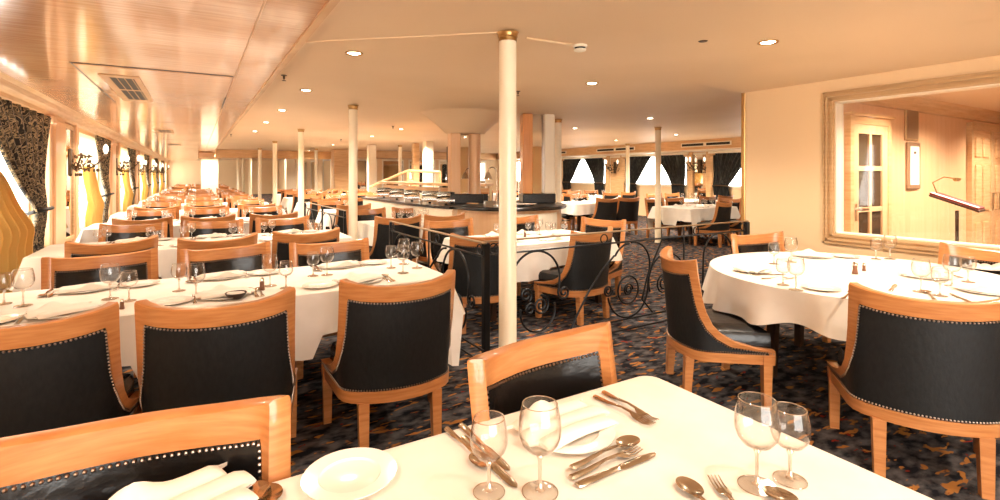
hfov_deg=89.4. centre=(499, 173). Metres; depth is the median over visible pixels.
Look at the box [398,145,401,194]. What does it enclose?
round column
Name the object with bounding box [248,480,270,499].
spoon
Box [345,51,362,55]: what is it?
recessed light
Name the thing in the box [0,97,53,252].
curtain
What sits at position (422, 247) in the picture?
dining chair
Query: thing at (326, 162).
wall mirror
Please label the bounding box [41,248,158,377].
dining chair
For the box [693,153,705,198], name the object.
wall mirror
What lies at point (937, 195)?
lectern
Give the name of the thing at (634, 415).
fork
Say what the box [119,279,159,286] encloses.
plate
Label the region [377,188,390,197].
chafing dish
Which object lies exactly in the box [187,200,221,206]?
dining chair
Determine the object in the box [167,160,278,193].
wall
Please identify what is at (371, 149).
square pillar
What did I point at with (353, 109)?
round column
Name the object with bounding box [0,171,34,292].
curtain
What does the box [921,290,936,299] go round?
spoon
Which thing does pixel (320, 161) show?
wall
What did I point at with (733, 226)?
dining chair
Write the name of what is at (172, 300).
plate
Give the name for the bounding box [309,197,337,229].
dining chair
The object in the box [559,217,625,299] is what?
dining chair
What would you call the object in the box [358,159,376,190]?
wall mirror
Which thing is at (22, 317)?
fork
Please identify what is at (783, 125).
wall
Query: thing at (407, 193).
chafing dish
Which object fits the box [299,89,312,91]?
recessed light
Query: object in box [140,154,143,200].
sheer curtain
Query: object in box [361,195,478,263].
countertop
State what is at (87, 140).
sheer curtain
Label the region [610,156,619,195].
wall mirror
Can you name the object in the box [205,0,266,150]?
trim
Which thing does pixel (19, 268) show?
wine glass
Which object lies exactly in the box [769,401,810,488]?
wine glass
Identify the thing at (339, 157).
square pillar
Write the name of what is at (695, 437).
tablecloth
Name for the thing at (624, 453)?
fork
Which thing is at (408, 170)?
balustrade
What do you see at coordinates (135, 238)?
folded napkin
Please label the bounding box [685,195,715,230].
dining chair
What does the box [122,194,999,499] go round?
floor
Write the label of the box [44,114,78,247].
trim
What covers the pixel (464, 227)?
dining chair
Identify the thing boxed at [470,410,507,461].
bowl
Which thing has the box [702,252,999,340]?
tablecloth
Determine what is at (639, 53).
ceiling
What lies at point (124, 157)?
wall sconce
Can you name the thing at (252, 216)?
dining chair
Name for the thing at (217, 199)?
dining chair
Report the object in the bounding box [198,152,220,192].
square pillar
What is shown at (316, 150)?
round column
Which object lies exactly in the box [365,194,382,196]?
dining chair
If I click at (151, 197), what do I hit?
tablecloth
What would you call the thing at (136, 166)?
trim
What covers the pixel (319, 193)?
dining chair
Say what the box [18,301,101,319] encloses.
folded napkin
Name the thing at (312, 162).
wall mirror
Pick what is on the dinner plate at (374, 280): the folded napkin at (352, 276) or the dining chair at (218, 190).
the folded napkin at (352, 276)
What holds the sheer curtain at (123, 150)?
attached to the wall at (101, 189)
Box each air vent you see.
[153,129,173,132]
[597,147,634,151]
[681,141,731,147]
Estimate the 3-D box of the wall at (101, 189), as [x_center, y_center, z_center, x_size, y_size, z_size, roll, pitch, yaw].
[-11.290,0.230,15.264,0.200,2.480,44.200,0,0,-31]
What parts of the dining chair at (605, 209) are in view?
panel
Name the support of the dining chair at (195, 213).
on the floor
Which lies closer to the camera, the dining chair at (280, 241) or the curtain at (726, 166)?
the dining chair at (280, 241)
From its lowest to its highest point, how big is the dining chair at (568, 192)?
0.925 m
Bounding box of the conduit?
[526,37,574,45]
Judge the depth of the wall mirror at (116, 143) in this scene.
12.49 m
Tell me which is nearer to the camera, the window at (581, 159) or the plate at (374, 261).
the plate at (374, 261)
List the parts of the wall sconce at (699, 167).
plate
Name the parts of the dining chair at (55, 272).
nail trim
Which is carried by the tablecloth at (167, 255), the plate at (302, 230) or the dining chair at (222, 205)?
the plate at (302, 230)
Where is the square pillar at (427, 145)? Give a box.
[423,141,432,186]
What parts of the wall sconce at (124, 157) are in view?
plate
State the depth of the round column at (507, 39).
3.54 m
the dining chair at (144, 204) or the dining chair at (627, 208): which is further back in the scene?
the dining chair at (627, 208)
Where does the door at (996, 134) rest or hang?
in the wall at (942, 139)
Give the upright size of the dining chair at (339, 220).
0.925 m
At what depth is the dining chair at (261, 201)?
11.01 m
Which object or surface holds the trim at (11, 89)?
attached to the wall at (101, 189)
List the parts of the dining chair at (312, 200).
panel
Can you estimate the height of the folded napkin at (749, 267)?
0.045 m
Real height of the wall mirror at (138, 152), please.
1.780 m
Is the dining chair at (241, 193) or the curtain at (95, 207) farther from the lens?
the dining chair at (241, 193)
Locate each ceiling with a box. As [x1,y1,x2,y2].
[0,0,327,160]
[217,0,999,159]
[917,87,999,111]
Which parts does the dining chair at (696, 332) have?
leg, leg, panel, nail trim, nail trim, seat rail, leg, seat, leg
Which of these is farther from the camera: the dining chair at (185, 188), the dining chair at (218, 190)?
the dining chair at (185, 188)
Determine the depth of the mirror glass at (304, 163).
28.50 m
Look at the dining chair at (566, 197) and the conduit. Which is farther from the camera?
the dining chair at (566, 197)
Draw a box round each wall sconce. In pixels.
[68,143,108,175]
[116,154,140,175]
[138,160,154,174]
[151,163,163,174]
[604,160,618,172]
[685,157,705,172]
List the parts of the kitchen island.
panel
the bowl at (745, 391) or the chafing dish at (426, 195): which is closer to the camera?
the bowl at (745, 391)
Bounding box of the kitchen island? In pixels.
[448,201,566,234]
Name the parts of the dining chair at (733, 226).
panel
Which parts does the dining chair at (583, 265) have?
leg, seat, seat rail, nail trim, nail trim, panel, leg, leg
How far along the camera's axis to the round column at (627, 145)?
16.74 m
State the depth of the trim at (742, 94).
5.97 m
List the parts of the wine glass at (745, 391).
stem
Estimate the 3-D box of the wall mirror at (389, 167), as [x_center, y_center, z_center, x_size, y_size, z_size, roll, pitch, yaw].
[-4.819,0.140,22.741,1.020,1.580,0.036,0,0,-31]
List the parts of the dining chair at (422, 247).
seat rail, panel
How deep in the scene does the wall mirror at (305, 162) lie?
28.37 m
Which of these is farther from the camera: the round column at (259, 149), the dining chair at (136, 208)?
the round column at (259, 149)
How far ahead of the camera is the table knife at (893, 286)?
3.16 m
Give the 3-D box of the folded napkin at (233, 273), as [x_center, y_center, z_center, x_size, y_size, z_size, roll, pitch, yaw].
[-1.926,0.681,3.491,0.306,0.045,0.177,0,0,-35]
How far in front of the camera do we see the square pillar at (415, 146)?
16.41 m
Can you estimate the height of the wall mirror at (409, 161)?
1.580 m
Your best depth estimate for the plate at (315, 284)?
3.25 m
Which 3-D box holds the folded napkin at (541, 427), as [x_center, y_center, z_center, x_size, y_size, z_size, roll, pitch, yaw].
[0.180,0.681,1.417,0.306,0.045,0.177,0,0,-36]
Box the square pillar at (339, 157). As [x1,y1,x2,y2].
[331,149,348,191]
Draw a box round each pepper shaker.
[119,299,124,309]
[259,278,264,290]
[852,262,857,273]
[862,263,865,270]
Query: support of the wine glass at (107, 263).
on the tablecloth at (316, 310)
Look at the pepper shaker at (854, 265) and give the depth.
3.62 m
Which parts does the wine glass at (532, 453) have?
stem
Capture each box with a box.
[561,156,606,158]
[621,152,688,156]
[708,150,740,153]
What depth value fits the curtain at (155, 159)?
23.92 m
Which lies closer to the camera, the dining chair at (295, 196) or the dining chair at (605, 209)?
the dining chair at (605, 209)
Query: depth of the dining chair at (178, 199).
10.75 m
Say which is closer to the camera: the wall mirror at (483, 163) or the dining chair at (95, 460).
the dining chair at (95, 460)
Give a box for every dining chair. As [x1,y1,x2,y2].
[0,302,141,437]
[0,395,290,499]
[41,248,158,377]
[64,235,158,257]
[98,222,167,278]
[112,216,172,237]
[127,208,175,219]
[134,205,178,218]
[134,287,296,437]
[142,201,179,209]
[145,199,180,209]
[153,196,183,203]
[154,195,183,197]
[159,193,185,198]
[164,190,186,195]
[167,188,186,190]
[172,186,188,192]
[176,232,257,277]
[179,241,271,276]
[180,214,235,237]
[183,219,243,236]
[184,204,225,214]
[184,207,229,217]
[186,198,219,204]
[187,194,214,197]
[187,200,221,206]
[189,190,210,192]
[189,192,213,195]
[189,195,217,199]
[218,190,238,194]
[219,191,241,197]
[221,192,244,197]
[222,194,248,201]
[226,195,252,201]
[227,197,257,207]
[231,199,263,207]
[237,203,275,217]
[241,205,281,216]
[249,211,297,233]
[255,215,308,232]
[271,227,339,268]
[277,189,292,193]
[280,190,297,203]
[284,191,305,213]
[289,237,369,379]
[291,193,315,212]
[304,194,322,228]
[307,191,327,195]
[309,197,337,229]
[317,199,348,229]
[318,192,340,198]
[321,269,455,447]
[325,194,348,200]
[335,203,370,234]
[341,196,366,205]
[346,207,385,235]
[358,192,369,197]
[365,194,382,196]
[369,214,421,262]
[392,207,420,242]
[418,212,464,261]
[424,218,473,272]
[448,233,498,333]
[467,321,617,423]
[481,190,492,200]
[517,214,556,295]
[534,226,612,325]
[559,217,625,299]
[562,193,579,224]
[562,194,574,229]
[562,214,570,229]
[566,190,581,194]
[570,194,593,227]
[584,190,597,194]
[585,197,617,220]
[602,192,618,198]
[616,196,639,234]
[620,191,635,197]
[644,197,681,238]
[646,193,661,198]
[660,246,775,408]
[664,193,679,197]
[665,197,701,236]
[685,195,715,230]
[694,200,732,247]
[704,197,740,236]
[718,194,733,198]
[722,216,740,243]
[730,231,830,342]
[827,282,999,499]
[938,242,999,274]
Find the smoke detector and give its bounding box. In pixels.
[573,43,586,51]
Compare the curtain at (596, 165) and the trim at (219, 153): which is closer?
the curtain at (596, 165)
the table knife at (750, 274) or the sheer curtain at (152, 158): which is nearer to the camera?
the table knife at (750, 274)
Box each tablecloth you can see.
[0,258,464,377]
[9,229,352,291]
[75,215,313,242]
[107,208,285,222]
[126,202,268,211]
[138,197,253,204]
[146,195,218,199]
[271,194,280,205]
[272,376,933,499]
[280,197,292,213]
[293,202,309,215]
[315,209,335,229]
[358,219,423,245]
[436,229,622,281]
[562,201,595,215]
[589,196,619,200]
[647,204,739,233]
[664,199,716,205]
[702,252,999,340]
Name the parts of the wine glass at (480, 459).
stem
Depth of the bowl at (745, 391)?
1.15 m
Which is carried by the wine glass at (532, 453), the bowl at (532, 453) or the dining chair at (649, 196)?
the bowl at (532, 453)
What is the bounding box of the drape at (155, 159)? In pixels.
[154,158,157,184]
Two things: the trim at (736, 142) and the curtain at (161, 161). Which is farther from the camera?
the curtain at (161, 161)
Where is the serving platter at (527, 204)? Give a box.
[518,203,535,205]
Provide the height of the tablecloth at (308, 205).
0.532 m
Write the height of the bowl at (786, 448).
0.097 m
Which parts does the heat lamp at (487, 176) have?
lamp shade, arm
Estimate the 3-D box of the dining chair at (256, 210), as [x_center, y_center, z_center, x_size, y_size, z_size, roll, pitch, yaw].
[-4.004,1.008,8.561,0.711,0.925,0.610,0,0,-33]
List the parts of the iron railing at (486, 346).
post, handrail, post, post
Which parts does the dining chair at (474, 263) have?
leg, nail trim, panel, seat rail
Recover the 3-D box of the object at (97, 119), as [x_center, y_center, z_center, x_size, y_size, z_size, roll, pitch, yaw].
[-6.804,-0.929,10.149,1.810,0.002,19.008,0,0,-31]
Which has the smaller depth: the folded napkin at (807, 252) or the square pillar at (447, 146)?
the folded napkin at (807, 252)
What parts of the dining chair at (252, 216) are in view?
panel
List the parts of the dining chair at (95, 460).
nail trim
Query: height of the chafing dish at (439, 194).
0.218 m
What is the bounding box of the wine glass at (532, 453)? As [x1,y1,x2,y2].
[518,395,561,499]
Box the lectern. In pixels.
[929,176,984,241]
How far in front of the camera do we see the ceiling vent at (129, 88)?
5.32 m
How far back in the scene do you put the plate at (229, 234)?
5.88 m
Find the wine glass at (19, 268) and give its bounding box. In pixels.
[10,268,34,307]
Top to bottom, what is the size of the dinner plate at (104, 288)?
0.014 m
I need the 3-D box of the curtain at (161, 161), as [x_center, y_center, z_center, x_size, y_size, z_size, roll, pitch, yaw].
[-19.024,0.310,28.467,0.251,2.081,1.895,0,0,-26]
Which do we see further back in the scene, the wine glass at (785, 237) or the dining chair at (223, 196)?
the dining chair at (223, 196)
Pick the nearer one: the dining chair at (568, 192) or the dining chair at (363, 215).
the dining chair at (363, 215)
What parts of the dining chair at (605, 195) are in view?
panel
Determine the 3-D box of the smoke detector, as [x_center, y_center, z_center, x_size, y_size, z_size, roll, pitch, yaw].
[0.626,-0.983,3.954,0.114,0.052,0.114,0,0,-31]
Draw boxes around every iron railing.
[304,202,346,233]
[389,221,486,356]
[482,220,749,352]
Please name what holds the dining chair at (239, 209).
on the floor
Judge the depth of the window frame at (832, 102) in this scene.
4.94 m
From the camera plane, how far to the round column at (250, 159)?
23.33 m
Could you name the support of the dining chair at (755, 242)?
on the floor
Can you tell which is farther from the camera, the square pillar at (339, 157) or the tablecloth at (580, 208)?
the square pillar at (339, 157)
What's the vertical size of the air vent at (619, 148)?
0.120 m
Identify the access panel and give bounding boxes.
[70,62,232,108]
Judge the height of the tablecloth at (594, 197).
0.532 m
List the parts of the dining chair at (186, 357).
panel, nail trim, nail trim, seat rail, leg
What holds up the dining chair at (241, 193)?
on the floor
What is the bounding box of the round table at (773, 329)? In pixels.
[767,323,803,377]
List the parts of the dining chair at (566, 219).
seat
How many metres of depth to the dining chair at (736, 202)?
11.68 m
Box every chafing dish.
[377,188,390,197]
[389,189,403,199]
[404,190,419,201]
[421,191,437,202]
[437,192,454,204]
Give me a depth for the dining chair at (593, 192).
17.49 m
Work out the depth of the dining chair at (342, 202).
10.78 m
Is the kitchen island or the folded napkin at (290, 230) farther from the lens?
the kitchen island
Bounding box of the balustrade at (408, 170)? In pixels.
[369,169,440,195]
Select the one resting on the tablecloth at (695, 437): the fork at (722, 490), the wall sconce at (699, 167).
the fork at (722, 490)
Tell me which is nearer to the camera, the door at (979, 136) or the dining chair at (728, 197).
the door at (979, 136)
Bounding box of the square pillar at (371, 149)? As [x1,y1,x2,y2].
[367,145,375,192]
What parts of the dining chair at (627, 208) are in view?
panel, seat rail, leg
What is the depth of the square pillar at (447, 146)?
18.44 m
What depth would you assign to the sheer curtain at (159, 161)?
26.72 m
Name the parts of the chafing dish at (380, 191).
lid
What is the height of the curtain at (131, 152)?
2.081 m
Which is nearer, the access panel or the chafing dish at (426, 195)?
the access panel
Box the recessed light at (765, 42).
[757,40,778,45]
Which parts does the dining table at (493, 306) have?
leg, leg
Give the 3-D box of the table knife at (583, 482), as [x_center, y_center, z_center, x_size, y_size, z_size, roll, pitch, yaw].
[0.286,0.713,1.226,0.261,0.005,0.025,0,0,-31]
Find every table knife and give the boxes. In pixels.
[458,423,509,470]
[461,435,517,487]
[574,452,655,486]
[750,274,785,274]
[888,284,896,290]
[949,293,971,301]
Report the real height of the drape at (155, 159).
2.081 m
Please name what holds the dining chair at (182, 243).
on the floor
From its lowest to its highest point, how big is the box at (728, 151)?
0.068 m
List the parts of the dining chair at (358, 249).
leg, seat rail, nail trim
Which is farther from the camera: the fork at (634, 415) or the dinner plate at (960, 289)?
the dinner plate at (960, 289)
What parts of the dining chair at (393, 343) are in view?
leg, seat, leg, seat rail, nail trim, nail trim, panel, leg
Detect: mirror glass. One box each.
[116,146,116,212]
[304,163,305,188]
[358,161,366,188]
[383,161,402,184]
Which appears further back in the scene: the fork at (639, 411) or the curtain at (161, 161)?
the curtain at (161, 161)
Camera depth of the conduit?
3.81 m
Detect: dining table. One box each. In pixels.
[490,294,600,320]
[577,215,579,231]
[661,219,730,244]
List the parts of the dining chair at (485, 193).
panel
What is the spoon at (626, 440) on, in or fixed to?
on the tablecloth at (695, 437)
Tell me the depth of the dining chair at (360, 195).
15.54 m
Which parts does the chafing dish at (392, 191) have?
lid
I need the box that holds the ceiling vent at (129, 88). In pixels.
[98,74,153,101]
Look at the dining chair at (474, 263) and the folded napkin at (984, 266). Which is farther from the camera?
the dining chair at (474, 263)
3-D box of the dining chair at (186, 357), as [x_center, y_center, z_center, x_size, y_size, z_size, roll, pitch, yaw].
[-1.353,1.008,2.462,0.711,0.925,0.610,0,0,-25]
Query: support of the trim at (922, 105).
attached to the wall at (942, 139)
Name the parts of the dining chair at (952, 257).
nail trim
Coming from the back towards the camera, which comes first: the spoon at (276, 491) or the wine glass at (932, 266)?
the wine glass at (932, 266)
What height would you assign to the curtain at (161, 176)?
1.452 m
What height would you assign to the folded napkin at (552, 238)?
0.045 m
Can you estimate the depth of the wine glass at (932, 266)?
2.98 m
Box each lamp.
[484,167,498,205]
[932,176,960,193]
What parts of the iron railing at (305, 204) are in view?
post, handrail, post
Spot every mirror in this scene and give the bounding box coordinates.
[66,124,73,240]
[116,143,117,212]
[138,152,138,202]
[304,161,306,188]
[311,160,314,190]
[323,159,330,190]
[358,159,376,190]
[382,159,403,194]
[408,160,434,193]
[439,160,446,187]
[460,134,468,193]
[481,161,485,187]
[532,114,542,193]
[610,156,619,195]
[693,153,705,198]
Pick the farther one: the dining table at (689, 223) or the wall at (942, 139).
the dining table at (689, 223)
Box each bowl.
[225,290,246,299]
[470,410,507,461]
[518,395,561,455]
[734,391,780,450]
[769,401,810,450]
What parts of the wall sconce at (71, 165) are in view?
plate, arm, bulb, arm, bulb, arm, bulb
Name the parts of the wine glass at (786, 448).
stem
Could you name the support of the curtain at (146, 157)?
attached to the wall at (101, 189)
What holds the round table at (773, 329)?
on the floor
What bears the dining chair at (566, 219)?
on the floor
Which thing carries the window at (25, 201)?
in the wall at (101, 189)
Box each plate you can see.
[0,314,20,323]
[34,309,91,318]
[69,288,106,292]
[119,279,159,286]
[150,296,192,305]
[158,238,173,240]
[206,294,247,299]
[207,276,238,279]
[228,234,247,235]
[247,269,279,274]
[259,238,271,240]
[301,447,396,499]
[302,230,319,231]
[302,281,337,288]
[332,265,355,268]
[359,259,386,264]
[361,278,381,283]
[538,426,615,453]
[733,267,771,272]
[801,256,825,257]
[801,283,841,290]
[832,253,859,257]
[911,276,947,279]
[960,289,997,294]
[962,264,996,270]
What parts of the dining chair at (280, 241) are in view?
nail trim, panel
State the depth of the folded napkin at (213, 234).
5.66 m
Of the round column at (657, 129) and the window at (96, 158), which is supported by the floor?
the round column at (657, 129)
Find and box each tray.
[389,195,403,196]
[404,196,419,198]
[421,197,436,199]
[437,199,454,201]
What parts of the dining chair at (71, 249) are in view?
panel, nail trim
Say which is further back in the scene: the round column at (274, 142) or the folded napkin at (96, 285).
the round column at (274, 142)
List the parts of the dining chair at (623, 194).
panel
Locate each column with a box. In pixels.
[237,158,238,189]
[242,158,244,191]
[249,158,251,194]
[258,148,261,199]
[272,141,277,205]
[297,129,304,216]
[314,149,317,190]
[348,105,358,239]
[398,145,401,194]
[420,108,498,203]
[496,30,518,346]
[519,113,555,202]
[555,119,561,228]
[625,144,629,192]
[654,127,661,242]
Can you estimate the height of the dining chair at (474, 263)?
0.925 m
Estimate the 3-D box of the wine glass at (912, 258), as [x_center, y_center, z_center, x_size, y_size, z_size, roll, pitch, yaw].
[2.563,0.618,3.075,0.097,0.201,0.097,0,0,40]
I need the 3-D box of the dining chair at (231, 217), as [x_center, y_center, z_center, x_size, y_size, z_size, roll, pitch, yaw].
[-3.996,1.008,6.910,0.711,0.925,0.610,0,0,-33]
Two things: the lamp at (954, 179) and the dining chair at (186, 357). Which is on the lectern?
the lamp at (954, 179)
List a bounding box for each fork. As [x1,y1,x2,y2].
[14,311,26,323]
[568,445,642,479]
[593,395,655,424]
[602,390,658,421]
[707,475,733,499]
[761,277,794,278]
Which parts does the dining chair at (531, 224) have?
leg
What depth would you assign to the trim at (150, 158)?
20.73 m
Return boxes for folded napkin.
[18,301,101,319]
[53,281,117,293]
[108,462,258,499]
[114,237,147,242]
[195,233,227,237]
[195,284,254,299]
[196,270,247,279]
[201,238,226,240]
[278,229,300,232]
[319,260,361,268]
[335,272,383,282]
[482,231,498,236]
[504,399,618,451]
[517,229,539,234]
[537,237,564,241]
[552,230,569,234]
[732,262,769,272]
[792,249,832,257]
[897,271,957,278]
[948,283,999,294]
[970,262,999,270]
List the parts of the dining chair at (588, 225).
seat rail, leg, leg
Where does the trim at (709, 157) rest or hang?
attached to the wall at (641, 190)
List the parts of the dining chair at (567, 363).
nail trim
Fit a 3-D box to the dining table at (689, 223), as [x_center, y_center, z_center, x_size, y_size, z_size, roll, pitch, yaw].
[4.306,1.099,11.171,1.576,0.742,0.976,0,0,-31]
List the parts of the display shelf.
leg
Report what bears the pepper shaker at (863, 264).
on the tablecloth at (758, 301)
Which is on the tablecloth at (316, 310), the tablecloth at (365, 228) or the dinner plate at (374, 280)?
the dinner plate at (374, 280)
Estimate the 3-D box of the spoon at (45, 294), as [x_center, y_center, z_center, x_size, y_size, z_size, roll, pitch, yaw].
[-2.715,0.710,3.026,0.052,0.012,0.234,0,0,-31]
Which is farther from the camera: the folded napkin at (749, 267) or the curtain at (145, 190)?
the curtain at (145, 190)
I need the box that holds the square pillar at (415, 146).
[412,143,418,195]
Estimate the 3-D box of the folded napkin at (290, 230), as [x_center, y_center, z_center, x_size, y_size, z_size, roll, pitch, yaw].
[-2.580,0.681,6.133,0.177,0.045,0.306,0,0,30]
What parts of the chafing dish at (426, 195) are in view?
lid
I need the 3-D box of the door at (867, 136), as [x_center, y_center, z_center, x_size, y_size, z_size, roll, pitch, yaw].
[4.000,0.415,5.435,0.980,2.110,0.114,0,0,-31]
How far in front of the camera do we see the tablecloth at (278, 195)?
17.46 m
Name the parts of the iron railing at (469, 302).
post, post, handrail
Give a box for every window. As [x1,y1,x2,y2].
[23,195,28,216]
[80,149,97,209]
[516,161,519,182]
[571,159,605,184]
[636,156,687,186]
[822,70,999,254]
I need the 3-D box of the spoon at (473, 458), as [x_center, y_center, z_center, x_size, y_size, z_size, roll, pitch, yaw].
[-0.090,0.710,1.321,0.052,0.012,0.234,0,0,-31]
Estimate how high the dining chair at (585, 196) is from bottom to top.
0.925 m
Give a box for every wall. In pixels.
[21,106,166,240]
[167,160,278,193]
[279,159,322,191]
[358,158,498,198]
[516,152,740,215]
[745,55,999,263]
[843,103,999,241]
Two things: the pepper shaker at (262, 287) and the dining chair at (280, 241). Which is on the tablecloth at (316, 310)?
the pepper shaker at (262, 287)
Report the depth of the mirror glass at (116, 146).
12.49 m
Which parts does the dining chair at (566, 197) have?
panel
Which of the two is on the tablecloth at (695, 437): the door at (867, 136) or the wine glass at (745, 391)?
the wine glass at (745, 391)
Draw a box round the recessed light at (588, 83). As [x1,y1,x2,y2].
[585,82,598,84]
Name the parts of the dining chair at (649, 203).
leg, seat rail, leg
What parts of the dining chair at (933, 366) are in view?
leg, seat, leg, seat rail, nail trim, nail trim, panel, leg, leg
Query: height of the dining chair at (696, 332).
0.925 m
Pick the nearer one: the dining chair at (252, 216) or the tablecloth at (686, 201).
the dining chair at (252, 216)
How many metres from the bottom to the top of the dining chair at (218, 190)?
0.925 m
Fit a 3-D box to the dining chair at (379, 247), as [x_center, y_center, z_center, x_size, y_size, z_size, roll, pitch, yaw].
[-1.434,1.008,6.862,0.711,0.925,0.610,0,0,-29]
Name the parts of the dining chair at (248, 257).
nail trim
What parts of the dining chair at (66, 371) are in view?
nail trim, seat, nail trim, seat rail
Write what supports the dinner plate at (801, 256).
on the tablecloth at (758, 301)
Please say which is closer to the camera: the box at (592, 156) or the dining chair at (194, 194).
the dining chair at (194, 194)
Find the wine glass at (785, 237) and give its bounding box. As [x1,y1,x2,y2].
[784,237,797,262]
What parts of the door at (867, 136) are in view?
handle, glass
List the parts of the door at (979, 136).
handle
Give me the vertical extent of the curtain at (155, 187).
1.452 m
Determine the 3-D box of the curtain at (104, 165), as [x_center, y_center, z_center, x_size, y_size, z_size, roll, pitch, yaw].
[-8.091,0.310,10.304,0.251,2.081,1.895,0,0,-26]
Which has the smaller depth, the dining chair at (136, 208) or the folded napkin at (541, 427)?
the folded napkin at (541, 427)
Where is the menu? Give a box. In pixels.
[906,142,919,188]
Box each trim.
[0,72,168,162]
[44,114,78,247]
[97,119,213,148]
[108,138,120,219]
[132,149,139,204]
[146,154,151,196]
[157,158,158,193]
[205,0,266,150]
[213,0,339,151]
[215,149,330,158]
[358,150,495,159]
[496,137,740,158]
[496,147,740,159]
[561,156,610,192]
[620,152,693,198]
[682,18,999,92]
[706,151,714,196]
[741,93,744,234]
[856,96,999,123]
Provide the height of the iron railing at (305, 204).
0.950 m
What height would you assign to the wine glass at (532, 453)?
0.201 m
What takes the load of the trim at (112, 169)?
attached to the wall at (101, 189)
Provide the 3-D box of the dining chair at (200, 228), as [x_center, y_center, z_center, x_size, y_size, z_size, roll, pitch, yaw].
[-3.384,1.008,5.909,0.711,0.925,0.610,0,0,-19]
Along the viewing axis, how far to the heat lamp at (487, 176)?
7.74 m
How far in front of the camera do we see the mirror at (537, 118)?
8.53 m
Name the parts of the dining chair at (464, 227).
seat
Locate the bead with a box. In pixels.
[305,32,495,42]
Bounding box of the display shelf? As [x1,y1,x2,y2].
[378,181,493,200]
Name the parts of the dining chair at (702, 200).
panel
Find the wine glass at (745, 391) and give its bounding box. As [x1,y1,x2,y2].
[734,391,780,496]
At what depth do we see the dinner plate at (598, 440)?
1.33 m
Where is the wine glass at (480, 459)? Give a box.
[470,410,507,499]
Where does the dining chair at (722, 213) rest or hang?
on the floor
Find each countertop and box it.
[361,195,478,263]
[361,196,452,208]
[448,201,566,210]
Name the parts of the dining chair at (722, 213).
leg, seat, seat rail, panel, leg, leg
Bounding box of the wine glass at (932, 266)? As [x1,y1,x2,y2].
[930,266,949,296]
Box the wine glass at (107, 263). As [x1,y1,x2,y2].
[99,263,120,300]
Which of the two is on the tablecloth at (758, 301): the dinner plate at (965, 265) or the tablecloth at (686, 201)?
the dinner plate at (965, 265)
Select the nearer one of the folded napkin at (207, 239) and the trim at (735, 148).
the folded napkin at (207, 239)
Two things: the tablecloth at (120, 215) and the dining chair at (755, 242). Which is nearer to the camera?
the dining chair at (755, 242)
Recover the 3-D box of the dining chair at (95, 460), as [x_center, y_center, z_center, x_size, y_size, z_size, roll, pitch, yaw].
[-0.742,1.008,0.959,0.711,0.925,0.610,0,0,-23]
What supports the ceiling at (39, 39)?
attached to the wall at (101, 189)
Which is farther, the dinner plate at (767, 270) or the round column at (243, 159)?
the round column at (243, 159)
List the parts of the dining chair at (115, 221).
panel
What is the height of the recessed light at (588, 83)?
0.010 m
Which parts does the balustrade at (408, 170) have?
rail, rail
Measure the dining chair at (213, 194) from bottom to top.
0.925 m
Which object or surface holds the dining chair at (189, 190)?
on the floor
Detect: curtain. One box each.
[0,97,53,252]
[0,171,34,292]
[79,132,95,232]
[80,166,103,226]
[95,135,114,222]
[121,147,127,211]
[122,169,133,211]
[127,148,138,204]
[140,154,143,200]
[140,170,148,199]
[144,154,151,197]
[152,158,153,195]
[152,173,157,194]
[154,158,159,184]
[159,161,160,192]
[160,173,163,191]
[161,161,165,181]
[562,159,580,189]
[584,158,604,194]
[624,156,651,197]
[661,155,685,198]
[712,152,740,199]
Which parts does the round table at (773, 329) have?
leg, leg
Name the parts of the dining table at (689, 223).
leg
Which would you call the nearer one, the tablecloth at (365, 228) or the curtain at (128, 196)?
the tablecloth at (365, 228)
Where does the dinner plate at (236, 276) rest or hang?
on the tablecloth at (316, 310)
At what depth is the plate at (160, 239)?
5.50 m
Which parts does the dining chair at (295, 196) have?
panel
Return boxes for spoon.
[37,289,53,295]
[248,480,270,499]
[257,483,282,499]
[444,426,491,466]
[569,435,639,468]
[676,476,705,499]
[761,485,798,499]
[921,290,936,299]
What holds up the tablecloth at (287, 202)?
on the dining table
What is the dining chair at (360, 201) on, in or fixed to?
on the floor
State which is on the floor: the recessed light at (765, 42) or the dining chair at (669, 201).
the dining chair at (669, 201)
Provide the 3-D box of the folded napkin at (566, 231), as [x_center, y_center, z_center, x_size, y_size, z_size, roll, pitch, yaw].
[0.770,0.695,6.010,0.306,0.045,0.177,0,0,43]
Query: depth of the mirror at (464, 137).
8.43 m
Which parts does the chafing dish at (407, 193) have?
lid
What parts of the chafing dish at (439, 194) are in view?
lid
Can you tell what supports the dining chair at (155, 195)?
on the floor
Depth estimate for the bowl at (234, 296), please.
2.88 m
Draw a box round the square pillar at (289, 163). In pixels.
[285,159,294,190]
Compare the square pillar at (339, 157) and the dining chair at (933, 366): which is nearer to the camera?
the dining chair at (933, 366)
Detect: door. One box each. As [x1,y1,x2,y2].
[843,111,895,235]
[966,122,993,244]
[993,125,999,244]
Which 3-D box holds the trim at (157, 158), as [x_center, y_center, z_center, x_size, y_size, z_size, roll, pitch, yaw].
[-17.316,0.340,25.585,0.120,2.260,2.000,0,0,-31]
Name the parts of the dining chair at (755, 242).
nail trim, leg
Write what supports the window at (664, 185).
in the wall at (641, 190)
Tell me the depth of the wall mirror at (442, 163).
24.03 m
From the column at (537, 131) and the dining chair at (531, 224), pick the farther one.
the column at (537, 131)
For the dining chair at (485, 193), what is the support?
on the floor
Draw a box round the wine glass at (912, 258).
[911,258,931,293]
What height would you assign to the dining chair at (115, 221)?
0.925 m
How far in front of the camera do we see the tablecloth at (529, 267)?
5.28 m

